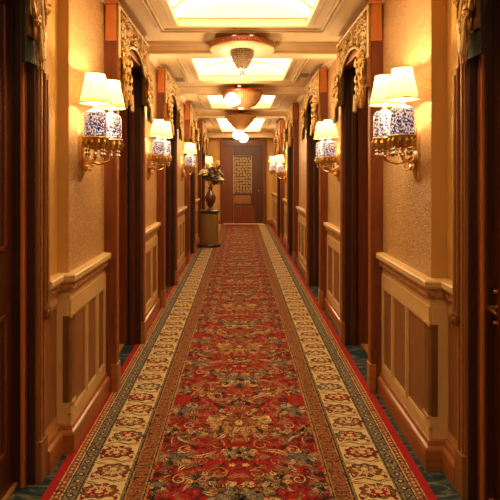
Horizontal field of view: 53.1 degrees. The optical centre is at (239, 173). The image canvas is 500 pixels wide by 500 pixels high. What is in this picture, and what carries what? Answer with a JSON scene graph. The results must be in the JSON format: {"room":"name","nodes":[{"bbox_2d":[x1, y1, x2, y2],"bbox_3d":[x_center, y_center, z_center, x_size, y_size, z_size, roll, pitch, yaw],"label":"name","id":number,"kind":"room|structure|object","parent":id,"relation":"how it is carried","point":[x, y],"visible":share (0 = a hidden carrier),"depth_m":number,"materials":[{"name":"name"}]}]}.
{"room":"hotel corridor","nodes":[
{"label":"hotel corridor","id":0,"kind":"room"},
{"bbox_2d":[45,0,208,434],"bbox_3d":[-1.190,0.110,6.700,0.520,2.780,16.600,0,0,0],"label":"wall","id":1,"kind":"structure","parent":0,"point":[75,38],"depth_m":2.83,"materials":[{"name":"paint"}]},
{"bbox_2d":[0,0,47,499],"bbox_3d":[-1.050,0.240,1.925,0.179,2.520,1.158,0,0,0],"label":"door","id":2,"kind":"structure","parent":1,"relation":"in","point":[23,438],"depth_m":2.41,"materials":[{"name":"brown wood"}]},
{"bbox_2d":[21,0,51,70],"bbox_3d":[-0.940,-0.834,2.348,0.097,0.692,0.273,0,0,0],"label":"carved ornament","id":3,"kind":"object","parent":1,"relation":"in","point":[34,18],"depth_m":2.29,"materials":[{"name":"gold metal"}]},
{"bbox_2d":[43,73,51,319],"bbox_3d":[-0.967,0.115,2.495,0.052,1.230,0.060,0,0,0],"label":"pilaster strip","id":4,"kind":"object","parent":1,"relation":"attached to","point":[47,313],"visible":0.98,"depth_m":2.48,"materials":[{"name":"brown wood"}]},
{"bbox_2d":[45,273,105,429],"bbox_3d":[-0.949,1.020,2.970,0.083,0.680,0.900,0,0,0],"label":"wainscoting","id":5,"kind":"structure","parent":1,"relation":"attached to","point":[75,343],"depth_m":2.76,"materials":[{"name":"beige paint"}]},
{"bbox_2d":[49,252,110,307],"bbox_3d":[-0.935,0.617,2.960,0.110,0.166,0.920,0,0,0],"label":"trim","id":6,"kind":"structure","parent":1,"relation":"attached to","point":[62,285],"depth_m":2.75,"materials":[{"name":"beige paint"}]},
{"bbox_2d":[77,72,126,181],"bbox_3d":[-0.806,-0.259,2.900,0.247,0.608,0.385,0,0,0],"label":"wall sconce","id":7,"kind":"object","parent":1,"relation":"attached to","point":[102,132],"visible":1,"depth_m":2.80,"materials":[{"name":"white fabric"}]},
{"bbox_2d":[48,236,199,473],"bbox_3d":[-0.939,1.425,8.750,0.102,0.150,12.500,0,0,0],"label":"baseboard","id":8,"kind":"structure","parent":1,"relation":"attached to","point":[64,438],"depth_m":2.83,"materials":[{"name":"brown wood"}]},
{"bbox_2d":[104,25,146,391],"bbox_3d":[-1.058,0.240,3.945,0.444,2.520,1.058,0,0,0],"label":"door","id":9,"kind":"structure","parent":1,"relation":"in","point":[124,176],"depth_m":4.38,"materials":[{"name":"red wood"}]},
{"bbox_2d":[105,0,153,123],"bbox_3d":[-0.836,-0.811,3.945,0.167,0.749,1.130,0,0,0],"label":"carved ornament","id":10,"kind":"object","parent":1,"relation":"in","point":[132,49],"depth_m":3.54,"materials":[{"name":"gold wood"}]},
{"bbox_2d":[145,235,157,312],"bbox_3d":[-0.921,1.020,5.025,0.018,0.680,1.110,0,0,0],"label":"wall panel","id":11,"kind":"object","parent":1,"relation":"attached to","point":[151,247],"depth_m":5.19,"materials":[{"name":"beige paint"}]},
{"bbox_2d":[145,222,160,243],"bbox_3d":[-0.905,0.617,5.025,0.050,0.166,1.110,0,0,0],"label":"trim","id":12,"kind":"structure","parent":1,"relation":"attached to","point":[151,231],"depth_m":5.11,"materials":[{"name":"beige paint"}]},
{"bbox_2d":[102,0,208,133],"bbox_3d":[-0.940,-1.201,6.700,0.100,0.062,16.600,0,0,0],"label":"trim","id":13,"kind":"structure","parent":1,"relation":"attached to","point":[154,61],"depth_m":5.53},
{"bbox_2d":[147,119,173,179],"bbox_3d":[-0.806,-0.239,5.050,0.247,0.608,0.385,0,0,0],"label":"wall sconce","id":14,"kind":"object","parent":1,"relation":"attached to","point":[161,149],"visible":0.98,"depth_m":4.93,"materials":[{"name":"gold metal"}]},
{"bbox_2d":[157,83,177,307],"bbox_3d":[-1.058,0.240,6.170,0.444,2.520,1.188,0,0,0],"label":"door","id":15,"kind":"structure","parent":1,"relation":"in","point":[167,178],"depth_m":6.67,"materials":[{"name":"red wood"}]},
{"bbox_2d":[157,67,182,140],"bbox_3d":[-0.836,-0.811,6.170,0.167,0.749,1.267,0,0,0],"label":"carved ornament","id":16,"kind":"object","parent":1,"relation":"in","point":[167,84],"depth_m":5.71,"materials":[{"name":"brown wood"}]},
{"bbox_2d":[178,215,184,264],"bbox_3d":[-0.921,1.020,7.555,0.018,0.680,1.590,0,0,0],"label":"wall panel","id":17,"kind":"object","parent":1,"relation":"attached to","point":[181,222],"depth_m":7.93,"materials":[{"name":"beige paint"}]},
{"bbox_2d":[178,206,186,218],"bbox_3d":[-0.905,0.617,7.555,0.050,0.166,1.590,0,0,0],"label":"trim","id":18,"kind":"structure","parent":1,"relation":"attached to","point":[181,212],"depth_m":7.77,"materials":[{"name":"beige paint"}]},
{"bbox_2d":[181,142,196,180],"bbox_3d":[-0.806,-0.189,7.950,0.247,0.608,0.385,0,0,0],"label":"wall sconce","id":19,"kind":"object","parent":1,"relation":"attached to","point":[189,148],"visible":1,"depth_m":7.83,"materials":[{"name":"gold metal"}]},
{"bbox_2d":[184,113,195,262],"bbox_3d":[-1.058,0.240,8.925,0.444,2.520,1.158,0,0,0],"label":"door","id":20,"kind":"structure","parent":1,"relation":"in","point":[189,180],"depth_m":8.36,"materials":[{"name":"red wood"}]},
{"bbox_2d":[185,103,199,150],"bbox_3d":[-0.836,-0.811,8.925,0.167,0.749,1.235,0,0,0],"label":"carved ornament","id":21,"kind":"object","parent":1,"relation":"in","point":[190,112],"depth_m":8.41,"materials":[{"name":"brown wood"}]},
{"bbox_2d":[196,205,197,237],"bbox_3d":[-0.921,1.020,10.250,0.018,0.680,1.500,0,0,0],"label":"trim","id":22,"kind":"structure","parent":1,"relation":"attached to","point":[197,205],"depth_m":10.71,"materials":[{"name":"beige paint"}]},
{"bbox_2d":[198,133,204,236],"bbox_3d":[-1.058,0.240,11.550,0.444,2.520,1.108,0,0,0],"label":"door","id":23,"kind":"structure","parent":1,"relation":"in","point":[201,156],"depth_m":11.00,"materials":[{"name":"red wood"}]},
{"bbox_2d":[198,120,207,155],"bbox_3d":[-0.836,-0.811,11.550,0.167,0.749,1.183,0,0,0],"label":"carved ornament","id":24,"kind":"object","parent":1,"relation":"in","point":[202,127],"depth_m":11.05,"materials":[{"name":"brown wood"}]},
{"bbox_2d":[205,156,212,173],"bbox_3d":[-0.806,-0.139,12.750,0.247,0.608,0.385,0,0,0],"label":"wall sconce","id":25,"kind":"object","parent":1,"relation":"attached to","point":[208,159],"visible":0.4,"depth_m":12.61,"materials":[{"name":"gold metal"}]},
{"bbox_2d":[8,224,461,499],"bbox_3d":[0.000,1.550,6.700,2.900,0.100,17.000,0,0,0],"label":"floor","id":26,"kind":"structure","parent":0,"point":[442,489],"depth_m":2.56,"materials":[{"name":"teal carpet"}]},
{"bbox_2d":[40,224,436,499],"bbox_3d":[-0.005,1.493,6.725,1.820,0.014,16.250,0,0,0],"label":"carpet runner","id":27,"kind":"object","parent":26,"relation":"on","point":[241,387],"visible":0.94,"depth_m":3.18,"materials":[{"name":"carpet"}]},
{"bbox_2d":[198,210,219,247],"bbox_3d":[-0.640,1.117,10.300,0.470,0.742,0.470,0,0,0],"label":"pedestal","id":28,"kind":"object","parent":27,"relation":"on","point":[208,218],"visible":0.99,"depth_m":10.13,"materials":[{"name":"brown wood"}]},
{"bbox_2d":[205,187,215,209],"bbox_3d":[-0.610,0.508,10.300,0.220,0.475,0.220,0,0,0],"label":"vase","id":29,"kind":"object","parent":28,"relation":"on","point":[210,197],"visible":0.98,"depth_m":10.24,"materials":[{"name":"ceramic"}]},
{"bbox_2d":[198,169,210,186],"bbox_3d":[-0.693,0.107,10.198,0.340,0.429,0.286,0,0,36],"label":"flower","id":30,"kind":"object","parent":29,"relation":"in","point":[203,171],"visible":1,"depth_m":10.15,"materials":[{"name":"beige plant"}]},
{"bbox_2d":[203,163,215,180],"bbox_3d":[-0.622,0.052,10.219,0.296,0.537,0.299,0,0,-34],"label":"flower","id":31,"kind":"object","parent":29,"relation":"in","point":[207,166],"visible":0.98,"depth_m":10.17,"materials":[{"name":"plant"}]},
{"bbox_2d":[208,174,217,186],"bbox_3d":[-0.575,0.163,10.274,0.340,0.316,0.217,0,0,34],"label":"flower","id":32,"kind":"object","parent":29,"relation":"in","point":[212,175],"visible":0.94,"depth_m":10.23,"materials":[{"name":"green plant"}]},
{"bbox_2d":[210,160,221,184],"bbox_3d":[-0.512,0.017,10.238,0.362,0.608,0.232,0,0,31],"label":"flower","id":33,"kind":"object","parent":29,"relation":"in","point":[216,161],"visible":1,"depth_m":10.23,"materials":[{"name":"green plant"}]},
{"bbox_2d":[211,171,223,186],"bbox_3d":[-0.502,0.124,10.319,0.290,0.395,0.315,0,0,-28],"label":"flower","id":34,"kind":"object","parent":29,"relation":"in","point":[217,172],"visible":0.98,"depth_m":10.25,"materials":[{"name":"green plant"}]},
{"bbox_2d":[211,178,224,186],"bbox_3d":[-0.457,0.198,10.229,0.293,0.250,0.334,0,0,-8],"label":"flower","id":35,"kind":"object","parent":29,"relation":"in","point":[220,180],"visible":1,"depth_m":10.18,"materials":[{"name":"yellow plant"}]},
{"bbox_2d":[209,139,272,223],"bbox_3d":[0.000,0.085,15.100,2.900,2.830,0.200,0,0,0],"label":"wall","id":36,"kind":"structure","parent":0,"point":[214,144],"depth_m":15.00,"materials":[{"name":"paint"}]},
{"bbox_2d":[208,132,273,138],"bbox_3d":[0.000,-1.157,14.800,2.300,0.186,0.440,0,0,0],"label":"trim","id":37,"kind":"structure","parent":36,"relation":"attached to","point":[212,135],"depth_m":14.60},
{"bbox_2d":[221,140,265,223],"bbox_3d":[0.100,0.240,14.920,1.360,2.520,0.160,0,0,0],"label":"door","id":38,"kind":"structure","parent":36,"relation":"in","point":[244,172],"depth_m":14.94,"materials":[{"name":"red wood"}]},
{"bbox_2d":[233,155,251,192],"bbox_3d":[0.075,0.010,14.930,0.552,1.130,0.028,0,0,0],"label":"grille","id":39,"kind":"object","parent":38,"relation":"attached to","point":[242,164],"depth_m":14.94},
{"bbox_2d":[119,0,368,131],"bbox_3d":[0.000,-1.430,6.700,2.900,0.400,17.000,0,0,0],"label":"ceiling","id":40,"kind":"structure","parent":0,"point":[349,10],"depth_m":4.47,"materials":[{"name":"paint"}]},
{"bbox_2d":[173,77,186,81],"bbox_3d":[-0.780,-1.226,6.500,0.140,0.008,0.310,0,0,0],"label":"ceiling vent","id":41,"kind":"object","parent":40,"relation":"in","point":[177,79],"visible":1,"depth_m":6.49,"materials":[{"name":"metal"}]},
{"bbox_2d":[209,96,225,103],"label":"ceiling light","id":42,"kind":"object","parent":40,"relation":"attached to","point":[220,99],"depth_m":9.01,"materials":[{"name":"beige"}]},
{"bbox_2d":[218,119,234,128],"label":"ceiling light","id":43,"kind":"object","parent":40,"relation":"attached to","point":[224,124],"depth_m":13.69,"materials":[{"name":"beige"}]},
{"bbox_2d":[225,110,255,142],"bbox_3d":[0.010,-0.920,9.720,0.614,0.620,0.614,0,0,45],"label":"chandelier","id":44,"kind":"object","parent":40,"relation":"hanging from","point":[240,120],"visible":1,"depth_m":9.60,"materials":[{"name":"gold metal"}]},
{"bbox_2d":[225,114,255,130],"bbox_3d":[0.010,-0.980,9.720,0.621,0.302,0.621,0,0,0],"label":"lampshade","id":45,"kind":"object","parent":44,"relation":"on","point":[240,122],"depth_m":9.55,"materials":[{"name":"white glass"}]},
{"bbox_2d":[196,96,285,109],"bbox_3d":[0.020,-1.248,8.405,1.404,0.088,1.934,0,0,0],"label":"trim","id":46,"kind":"structure","parent":40,"relation":"attached to","point":[211,106],"depth_m":9.20,"materials":[{"name":"beige paint"}]},
{"bbox_2d":[209,118,272,131],"bbox_3d":[0.020,-1.248,12.555,1.404,0.088,3.634,0,0,0],"label":"trim","id":47,"kind":"structure","parent":40,"relation":"attached to","point":[216,119],"depth_m":13.36,"materials":[{"name":"beige paint"}]},
{"bbox_2d":[194,59,288,74],"bbox_3d":[0.020,-1.335,5.860,1.082,0.158,1.220,0,0,0],"label":"ceiling light","id":48,"kind":"object","parent":40,"relation":"attached to","point":[205,66],"visible":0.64,"depth_m":6.41,"materials":[{"name":"beige plastic"}]},
{"bbox_2d":[209,35,274,78],"bbox_3d":[0.020,-1.042,4.520,0.593,0.375,0.593,0,0,0],"label":"chandelier","id":49,"kind":"object","parent":40,"relation":"hanging from","point":[241,48],"visible":1,"depth_m":4.42,"materials":[{"name":"gold metal"}]},
{"bbox_2d":[175,58,308,82],"bbox_3d":[0.020,-1.248,5.865,1.404,0.088,1.554,0,0,0],"label":"trim","id":50,"kind":"structure","parent":40,"relation":"attached to","point":[200,78],"depth_m":6.47,"materials":[{"name":"beige paint"}]},
{"bbox_2d":[221,84,262,109],"bbox_3d":[0.026,-1.062,6.949,0.583,0.336,0.576,0,0,-16],"label":"chandelier","id":51,"kind":"object","parent":40,"relation":"hanging from","point":[238,98],"visible":1,"depth_m":6.73,"materials":[{"name":"gold metal"}]},
{"bbox_2d":[142,0,343,32],"bbox_3d":[0.020,-1.248,3.180,1.404,0.088,2.184,0,0,0],"label":"trim","id":52,"kind":"structure","parent":40,"relation":"attached to","point":[176,22],"depth_m":4.10,"materials":[{"name":"beige paint"}]},
{"bbox_2d":[171,0,314,17],"bbox_3d":[0.020,-1.335,3.175,1.082,0.158,1.850,0,0,0],"label":"ceiling light","id":53,"kind":"object","parent":40,"relation":"attached to","point":[183,8],"visible":0.97,"depth_m":4.08,"materials":[{"name":"beige"}]},
{"bbox_2d":[246,119,262,128],"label":"ceiling light","id":54,"kind":"object","parent":40,"relation":"attached to","point":[254,124],"depth_m":13.66,"materials":[{"name":"beige plastic"}]},
{"bbox_2d":[258,96,272,103],"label":"ceiling light","id":55,"kind":"object","parent":40,"relation":"attached to","point":[265,99],"depth_m":8.91,"materials":[{"name":"beige"}]},
{"bbox_2d":[298,72,311,77],"bbox_3d":[0.800,-1.226,6.200,0.140,0.008,0.310,0,0,0],"label":"ceiling vent","id":56,"kind":"object","parent":40,"relation":"in","point":[302,74],"visible":0.98,"depth_m":6.16,"materials":[{"name":"metal"}]},
{"bbox_2d":[273,0,456,446],"bbox_3d":[1.215,0.110,6.700,0.470,2.780,16.600,0,0,0],"label":"wall","id":57,"kind":"structure","parent":0,"point":[418,34],"depth_m":2.71,"materials":[{"name":"paint"}]},
{"bbox_2d":[197,112,285,117],"bbox_3d":[0.000,-1.192,10.000,2.300,0.116,0.240,0,0,0],"label":"trim","id":58,"kind":"structure","parent":57,"relation":"attached to","point":[199,114],"depth_m":9.90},
{"bbox_2d":[179,87,304,95],"bbox_3d":[0.000,-1.194,7.180,2.300,0.111,0.200,0,0,0],"label":"trim","id":59,"kind":"structure","parent":57,"relation":"attached to","point":[184,91],"depth_m":7.10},
{"bbox_2d":[148,42,337,57],"bbox_3d":[0.000,-1.185,4.755,2.300,0.131,0.190,0,0,0],"label":"trim","id":60,"kind":"structure","parent":57,"relation":"attached to","point":[156,49],"depth_m":4.68,"materials":[{"name":"beige paint"}]},
{"bbox_2d":[268,156,275,176],"bbox_3d":[0.858,-0.159,12.900,0.251,0.608,0.385,0,0,0],"label":"wall sconce","id":61,"kind":"object","parent":57,"relation":"attached to","point":[272,167],"visible":0.78,"depth_m":12.76,"materials":[{"name":"gold metal"}]},
{"bbox_2d":[272,197,276,224],"bbox_3d":[0.971,1.020,13.550,0.018,0.680,2.900,0,0,0],"label":"trim","id":62,"kind":"structure","parent":57,"relation":"attached to","point":[274,201],"depth_m":14.17,"materials":[{"name":"beige paint"}]},
{"bbox_2d":[274,120,283,155],"bbox_3d":[0.885,-0.811,11.550,0.167,0.749,1.183,0,0,0],"label":"carving","id":63,"kind":"object","parent":57,"relation":"in","point":[280,125],"depth_m":11.03,"materials":[{"name":"brown wood"}]},
{"bbox_2d":[275,155,285,182],"bbox_3d":[0.858,-0.099,10.600,0.251,0.608,0.385,0,0,0],"label":"wall sconce","id":64,"kind":"object","parent":57,"relation":"attached to","point":[279,158],"visible":1,"depth_m":10.47,"materials":[{"name":"gold metal"}]},
{"bbox_2d":[277,133,284,241],"bbox_3d":[1.108,0.240,11.550,0.444,2.520,1.108,0,0,0],"label":"door","id":65,"kind":"structure","parent":57,"relation":"in","point":[280,183],"depth_m":11.00,"materials":[{"name":"red wood"}]},
{"bbox_2d":[284,205,286,238],"bbox_3d":[0.971,1.020,10.250,0.018,0.680,1.500,0,0,0],"label":"trim","id":66,"kind":"structure","parent":57,"relation":"attached to","point":[285,207],"depth_m":10.62,"materials":[{"name":"beige paint"}]},
{"bbox_2d":[283,103,297,150],"bbox_3d":[0.885,-0.811,8.925,0.167,0.749,1.235,0,0,0],"label":"carving","id":67,"kind":"object","parent":57,"relation":"in","point":[291,113],"depth_m":8.43,"materials":[{"name":"brown wood"}]},
{"bbox_2d":[287,113,298,263],"bbox_3d":[1.108,0.240,8.925,0.444,2.520,1.158,0,0,0],"label":"door","id":68,"kind":"structure","parent":57,"relation":"in","point":[293,151],"depth_m":8.36,"materials":[{"name":"red wood"}]},
{"bbox_2d":[296,206,305,219],"bbox_3d":[0.955,0.617,7.555,0.050,0.166,1.590,0,0,0],"label":"trim","id":69,"kind":"structure","parent":57,"relation":"attached to","point":[301,212],"depth_m":7.74,"materials":[{"name":"beige paint"}]},
{"bbox_2d":[298,215,305,265],"bbox_3d":[0.971,1.020,7.555,0.018,0.680,1.590,0,0,0],"label":"trim","id":70,"kind":"structure","parent":57,"relation":"attached to","point":[301,221],"depth_m":7.82,"materials":[{"name":"beige paint"}]},
{"bbox_2d":[300,67,326,140],"bbox_3d":[0.885,-0.811,6.170,0.167,0.749,1.267,0,0,0],"label":"carving","id":71,"kind":"object","parent":57,"relation":"in","point":[317,84],"depth_m":5.70,"materials":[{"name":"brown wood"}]},
{"bbox_2d":[306,83,327,307],"bbox_3d":[1.108,0.240,6.170,0.444,2.520,1.188,0,0,0],"label":"door","id":72,"kind":"structure","parent":57,"relation":"in","point":[316,179],"depth_m":6.67,"materials":[{"name":"red wood"}]},
{"bbox_2d":[313,119,339,182],"bbox_3d":[0.858,-0.219,4.920,0.251,0.608,0.385,0,0,0],"label":"wall sconce","id":73,"kind":"object","parent":57,"relation":"attached to","point":[325,150],"visible":0.98,"depth_m":4.80,"materials":[{"name":"gold metal"}]},
{"bbox_2d":[272,0,384,133],"bbox_3d":[1.000,-1.201,6.700,0.120,0.062,16.600,0,0,0],"label":"trim","id":74,"kind":"structure","parent":57,"relation":"attached to","point":[329,62],"depth_m":5.54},
{"bbox_2d":[323,222,339,242],"bbox_3d":[0.955,0.617,5.025,0.050,0.166,1.110,0,0,0],"label":"trim","id":75,"kind":"structure","parent":57,"relation":"attached to","point":[332,230],"depth_m":5.14,"materials":[{"name":"beige paint"}]},
{"bbox_2d":[327,235,339,312],"bbox_3d":[0.971,1.020,5.025,0.018,0.680,1.110,0,0,0],"label":"trim","id":76,"kind":"structure","parent":57,"relation":"attached to","point":[333,247],"depth_m":5.19,"materials":[{"name":"beige paint"}]},
{"bbox_2d":[331,0,381,123],"bbox_3d":[0.885,-0.811,3.945,0.167,0.749,1.130,0,0,0],"label":"carving","id":77,"kind":"object","parent":57,"relation":"in","point":[354,47],"depth_m":3.54,"materials":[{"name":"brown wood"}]},
{"bbox_2d":[339,25,382,392],"bbox_3d":[1.108,0.240,3.945,0.444,2.520,1.058,0,0,0],"label":"door","id":78,"kind":"structure","parent":57,"relation":"in","point":[361,171],"depth_m":4.38,"materials":[{"name":"red wood"}]},
{"bbox_2d":[271,219,453,488],"bbox_3d":[0.999,1.425,8.690,0.122,0.150,12.620,0,0,0],"label":"baseboard","id":79,"kind":"structure","parent":57,"relation":"attached to","point":[433,454],"depth_m":2.75,"materials":[{"name":"brown wood"}]},
{"bbox_2d":[368,66,420,181],"bbox_3d":[0.858,-0.259,2.750,0.251,0.608,0.385,0,0,0],"label":"wall sconce","id":80,"kind":"object","parent":57,"relation":"attached to","point":[396,128],"visible":1,"depth_m":2.65,"materials":[{"name":"white fabric"}]},
{"bbox_2d":[376,252,452,313],"bbox_3d":[0.995,0.617,2.900,0.130,0.166,1.040,0,0,0],"label":"trim","id":81,"kind":"structure","parent":57,"relation":"attached to","point":[434,292],"depth_m":2.65,"materials":[{"name":"beige paint"}]},
{"bbox_2d":[382,273,456,439],"bbox_3d":[1.008,1.020,2.910,0.103,0.680,1.020,0,0,0],"label":"wainscoting panel","id":82,"kind":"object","parent":57,"relation":"attached to","point":[419,356],"depth_m":2.68,"materials":[{"name":"beige paint"}]},
{"bbox_2d":[450,68,459,327],"bbox_3d":[1.027,0.115,2.375,0.052,1.230,0.060,0,0,0],"label":"pilaster strip","id":83,"kind":"object","parent":57,"relation":"attached to","point":[455,316],"visible":0.98,"depth_m":2.35,"materials":[{"name":"brown wood"}]},
{"bbox_2d":[452,0,483,64],"bbox_3d":[1.000,-0.834,2.228,0.097,0.692,0.273,0,0,0],"label":"carving","id":84,"kind":"object","parent":57,"relation":"in","point":[469,16],"depth_m":2.18,"materials":[{"name":"gold metal"}]},
{"bbox_2d":[454,0,499,499],"bbox_3d":[1.115,0.240,1.815,0.189,2.520,1.138,0,0,0],"label":"door","id":85,"kind":"structure","parent":57,"relation":"in","point":[477,451],"depth_m":2.29,"materials":[{"name":"brown wood"}]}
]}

